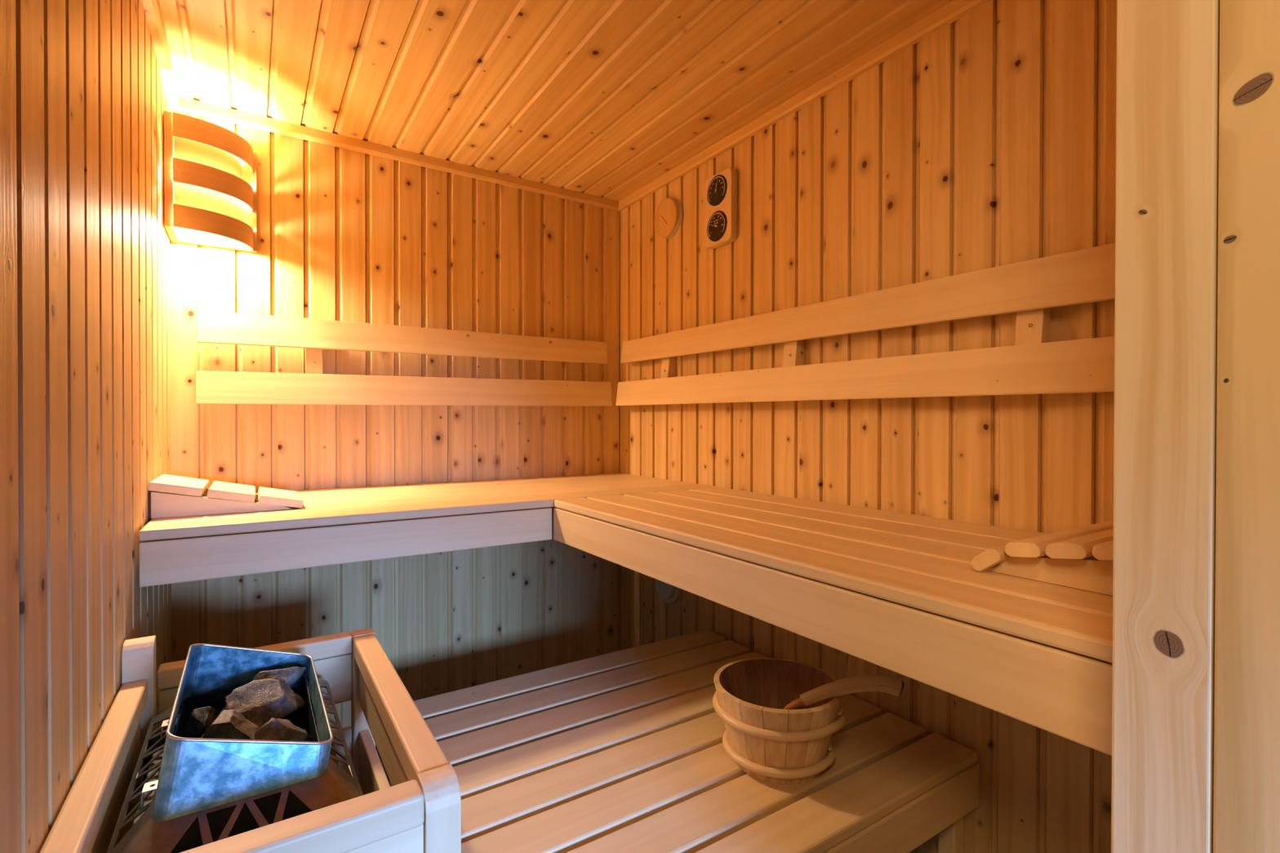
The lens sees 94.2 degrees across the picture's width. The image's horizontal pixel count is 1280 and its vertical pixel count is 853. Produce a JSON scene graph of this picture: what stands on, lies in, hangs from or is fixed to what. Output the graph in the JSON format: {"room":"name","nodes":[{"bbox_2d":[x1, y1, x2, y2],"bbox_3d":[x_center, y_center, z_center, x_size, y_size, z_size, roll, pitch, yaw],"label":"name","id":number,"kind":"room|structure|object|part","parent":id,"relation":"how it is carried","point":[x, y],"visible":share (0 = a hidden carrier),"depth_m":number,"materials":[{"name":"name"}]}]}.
{"room":"spa","nodes":[
{"label":"spa","id":0,"kind":"room"},
{"bbox_2d":[0,0,172,852],"bbox_3d":[-0.886,0.057,0.928,0.060,2.170,2.100,0,0,-33],"label":"wall","id":1,"kind":"structure","parent":0,"point":[86,352],"depth_m":0.82,"materials":[{"name":"brown wood"}]},
{"bbox_2d":[142,0,180,110],"bbox_3d":[-0.849,-0.981,0.944,0.026,0.036,2.100,0,0,-33],"label":"trim","id":2,"kind":"structure","parent":1,"relation":"attached to","point":[153,11],"depth_m":1.54,"materials":[{"name":"brown wood"}]},
{"bbox_2d":[375,745,389,782],"bbox_3d":[-0.151,1.165,1.333,1.727,0.050,2.360,0,0,-33],"label":"floor","id":3,"kind":"structure","parent":0,"point":[375,745],"depth_m":2.00,"materials":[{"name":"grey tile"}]},
{"bbox_2d":[106,643,360,852],"bbox_3d":[-0.645,0.773,0.999,0.326,0.737,0.519,0,0,-33],"label":"heater","id":4,"kind":"object","parent":3,"relation":"on","point":[196,791],"visible":0.77,"depth_m":0.84,"materials":[{"name":"metal"}]},
{"bbox_3d":[-0.856,0.633,1.074,0.054,0.135,0.105,0,0,-33],"label":"wall plate","id":5,"kind":"part","parent":4,"relation":"part of","materials":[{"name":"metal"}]},
{"bbox_2d":[183,706,220,737],"bbox_3d":[-0.758,0.518,1.041,0.066,0.064,0.047,0,0,23],"label":"stone","id":6,"kind":"object","parent":4,"relation":"in","point":[201,718],"visible":0.69,"depth_m":1.03,"materials":[{"name":"stone"}]},
{"bbox_2d":[200,709,261,739],"bbox_3d":[-0.675,0.508,0.970,0.104,0.080,0.057,0,0,-38],"label":"stone","id":7,"kind":"object","parent":4,"relation":"in","point":[230,724],"visible":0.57,"depth_m":0.96,"materials":[{"name":"stone"}]},
{"bbox_3d":[-0.660,0.604,0.992,0.266,0.075,0.477,0,0,-33],"label":"casing","id":8,"kind":"part","parent":4,"relation":"part of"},
{"bbox_2d":[151,643,333,821],"bbox_3d":[-0.654,0.458,0.996,0.214,0.107,0.417,0,0,-33],"label":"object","id":9,"kind":"object","parent":4,"relation":"attached to","point":[198,779],"depth_m":0.84,"materials":[{"name":"metal"}]},
{"bbox_2d":[225,678,306,726],"bbox_3d":[-0.675,0.507,1.082,0.130,0.089,0.090,0,1,-40],"label":"stone","id":10,"kind":"object","parent":4,"relation":"in","point":[259,701],"visible":0.81,"depth_m":1.06,"materials":[{"name":"stone"}]},
{"bbox_2d":[252,666,306,688],"bbox_3d":[-0.696,0.498,1.156,0.054,0.060,0.088,0,0,27],"label":"stone","id":11,"kind":"object","parent":4,"relation":"in","point":[290,676],"visible":0.53,"depth_m":1.15,"materials":[{"name":"stone"}]},
{"bbox_2d":[254,717,307,741],"bbox_3d":[-0.571,0.500,0.951,0.064,0.078,0.085,0,0,-13],"label":"stone","id":12,"kind":"object","parent":4,"relation":"in","point":[278,729],"visible":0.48,"depth_m":0.94,"materials":[{"name":"stone"}]},
{"bbox_2d":[304,733,312,742],"bbox_3d":[-0.601,0.541,1.009,0.082,0.056,0.064,0,0,-33],"label":"stone","id":13,"kind":"object","parent":4,"relation":"in","point":[308,739],"visible":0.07,"depth_m":1.03,"materials":[{"name":"stone"}]},
{"bbox_2d":[40,627,461,852],"bbox_3d":[-0.618,0.774,0.981,0.438,0.736,0.721,0,0,-33],"label":"guard","id":14,"kind":"object","parent":3,"relation":"on","point":[420,812],"visible":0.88,"depth_m":0.89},
{"bbox_3d":[-0.776,0.496,0.858,0.038,0.042,0.598,0,0,-33],"label":"rail","id":15,"kind":"part","parent":14,"relation":"part of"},
{"bbox_3d":[-0.948,0.772,1.128,0.046,0.736,0.038,0,0,-33],"label":"post","id":16,"kind":"part","parent":14,"relation":"part of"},
{"bbox_3d":[-0.803,0.492,1.264,0.344,0.040,0.042,0,0,-33],"label":"rail","id":17,"kind":"part","parent":14,"relation":"part of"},
{"bbox_3d":[-0.453,0.498,0.684,0.388,0.042,0.046,0,0,-33],"label":"rail","id":18,"kind":"part","parent":14,"relation":"part of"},
{"bbox_3d":[-0.635,0.805,1.367,0.046,0.668,0.044,0,0,-33],"label":"post","id":19,"kind":"part","parent":14,"relation":"part of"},
{"bbox_3d":[-0.455,0.495,1.086,0.046,0.042,0.618,0,0,-33],"label":"rail","id":20,"kind":"part","parent":14,"relation":"part of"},
{"bbox_3d":[-0.273,0.809,0.808,0.046,0.668,0.050,0,0,-33],"label":"post","id":21,"kind":"part","parent":14,"relation":"part of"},
{"bbox_2d":[389,629,978,852],"bbox_3d":[0.052,0.939,1.460,1.088,0.400,0.966,0,0,-33],"label":"bench","id":22,"kind":"object","parent":3,"relation":"on","point":[623,751],"visible":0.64,"depth_m":1.29,"materials":[{"name":"beige wood"}]},
{"bbox_2d":[712,654,855,784],"bbox_3d":[0.313,0.591,1.332,0.303,0.298,0.286,0,0,-33],"label":"bucket","id":23,"kind":"object","parent":22,"relation":"on","point":[771,743],"visible":0.94,"depth_m":1.24,"materials":[{"name":"wood"}]},
{"bbox_2d":[782,674,903,709],"bbox_3d":[0.393,0.612,1.297,0.329,0.190,0.077,0,0,31],"label":"ladle","id":24,"kind":"object","parent":23,"relation":"in","point":[891,685],"visible":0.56,"depth_m":1.24,"materials":[{"name":"brown wood"}]},
{"bbox_3d":[0.715,0.983,1.368,0.040,0.316,0.040,0,0,-33],"label":"leg","id":25,"kind":"part","parent":22,"relation":"part of","materials":[{"name":"brown wood"}]},
{"bbox_2d":[169,98,620,730],"bbox_3d":[-0.779,0.047,2.288,1.727,2.170,0.060,0,0,-33],"label":"wall","id":26,"kind":"structure","parent":0,"point":[345,235],"depth_m":2.20,"materials":[{"name":"brown wood"}]},
{"bbox_2d":[163,110,257,252],"bbox_3d":[-1.288,-0.724,1.797,0.220,0.322,0.190,0,0,-33],"label":"lamp","id":27,"kind":"object","parent":26,"relation":"attached to","point":[211,172],"visible":1,"depth_m":1.74,"materials":[{"name":"brown wood"}]},
{"bbox_3d":[-1.373,-0.724,1.746,0.020,0.322,0.183,0,0,-33],"label":"panel","id":28,"kind":"part","parent":27,"relation":"part of","materials":[{"name":"brown wood"}]},
{"bbox_3d":[-1.326,-0.725,1.875,0.200,0.320,0.018,0,0,-33],"label":"panel","id":29,"kind":"part","parent":27,"relation":"part of","materials":[{"name":"brown wood"}]},
{"bbox_2d":[177,96,618,210],"bbox_3d":[-0.756,-0.989,2.246,1.565,0.036,0.022,0,0,-33],"label":"trim","id":30,"kind":"structure","parent":26,"relation":"attached to","point":[187,105],"depth_m":2.12,"materials":[{"name":"brown wood"}]},
{"bbox_2d":[195,309,612,406],"bbox_3d":[-0.750,-0.219,2.223,1.458,0.298,0.075,0,0,-33],"label":"backrest","id":31,"kind":"object","parent":26,"relation":"attached to","point":[313,387],"visible":1,"depth_m":2.09,"materials":[{"name":"wood"}]},
{"bbox_2d":[138,472,719,586],"bbox_3d":[-0.571,0.275,1.974,1.600,0.120,0.684,0,0,-33],"label":"bench","id":32,"kind":"object","parent":26,"relation":"attached to","point":[345,525],"visible":0.77,"depth_m":1.53,"materials":[{"name":"beige wood"}]},
{"bbox_2d":[147,474,303,518],"bbox_3d":[-1.090,0.173,1.587,0.320,0.087,0.250,0,0,-33],"label":"headrest cover","id":33,"kind":"object","parent":32,"relation":"on","point":[177,495],"visible":1,"depth_m":1.48,"materials":[{"name":"beige wood"}]},
{"bbox_2d":[159,0,953,200],"bbox_3d":[-0.187,-1.016,1.376,1.607,0.030,2.100,0,0,-33],"label":"ceiling","id":34,"kind":"structure","parent":0,"point":[605,99],"depth_m":1.67,"materials":[{"name":"brown wood"}]},
{"bbox_2d":[619,0,1116,852],"bbox_3d":[0.509,0.052,1.840,0.060,2.170,2.100,0,0,-33],"label":"wall","id":35,"kind":"structure","parent":0,"point":[988,141],"depth_m":1.47,"materials":[{"name":"brown wood"}]},
{"bbox_2d":[655,579,680,604],"bbox_3d":[0.106,0.630,2.382,0.024,0.160,0.160,0,0,-33],"label":"valve","id":36,"kind":"object","parent":35,"relation":"attached to","point":[669,594],"visible":0.55,"depth_m":2.36,"materials":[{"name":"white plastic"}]},
{"bbox_2d":[654,197,682,239],"bbox_3d":[0.108,-0.829,2.365,0.032,0.156,0.156,0,0,-33],"label":"air vent","id":37,"kind":"object","parent":35,"relation":"in","point":[668,214],"visible":1,"depth_m":2.34,"materials":[{"name":"brown wood"}]},
{"bbox_2d":[703,168,737,248],"bbox_3d":[0.280,-0.765,2.097,0.037,0.248,0.147,0,0,-33],"label":"thermometer","id":38,"kind":"object","parent":35,"relation":"attached to","point":[720,210],"visible":1,"depth_m":2.07,"materials":[{"name":"brown wood"}]},
{"bbox_2d":[617,0,991,211],"bbox_3d":[0.476,-0.985,1.810,0.022,0.036,2.100,0,0,-33],"label":"trim","id":39,"kind":"structure","parent":35,"relation":"attached to","point":[953,11],"depth_m":1.71,"materials":[{"name":"brown wood"}]},
{"bbox_2d":[553,487,1112,755],"bbox_3d":[0.396,0.280,1.357,0.645,0.120,1.403,0,0,-33],"label":"bench","id":40,"kind":"object","parent":35,"relation":"attached to","point":[904,594],"visible":0.6,"depth_m":0.93,"materials":[{"name":"beige wood"}]},
{"bbox_2d":[971,520,1113,595],"bbox_3d":[0.760,0.186,0.947,0.455,0.075,0.219,0,0,-33],"label":"headrest cover","id":41,"kind":"object","parent":40,"relation":"on","point":[1067,563],"visible":0.52,"depth_m":0.84,"materials":[{"name":"beige wood"}]},
{"bbox_2d":[615,243,1115,405],"bbox_3d":[0.473,-0.215,1.767,0.077,0.295,2.000,0,0,-33],"label":"backrest","id":42,"kind":"object","parent":35,"relation":"attached to","point":[1035,364],"visible":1,"depth_m":1.42,"materials":[{"name":"wood"}]},
{"bbox_3d":[0.403,0.076,0.480,1.607,2.140,0.060,0,0,-33],"label":"wall","id":43,"kind":"structure","parent":0,"visible":0},
{"bbox_2d":[1111,0,1279,852],"bbox_3d":[0.169,0.118,0.220,0.930,2.060,0.240,0,0,-33],"label":"door frame","id":44,"kind":"structure","parent":43,"relation":"in","point":[1196,685],"depth_m":0.48,"materials":[{"name":"brown wood"}]}
]}

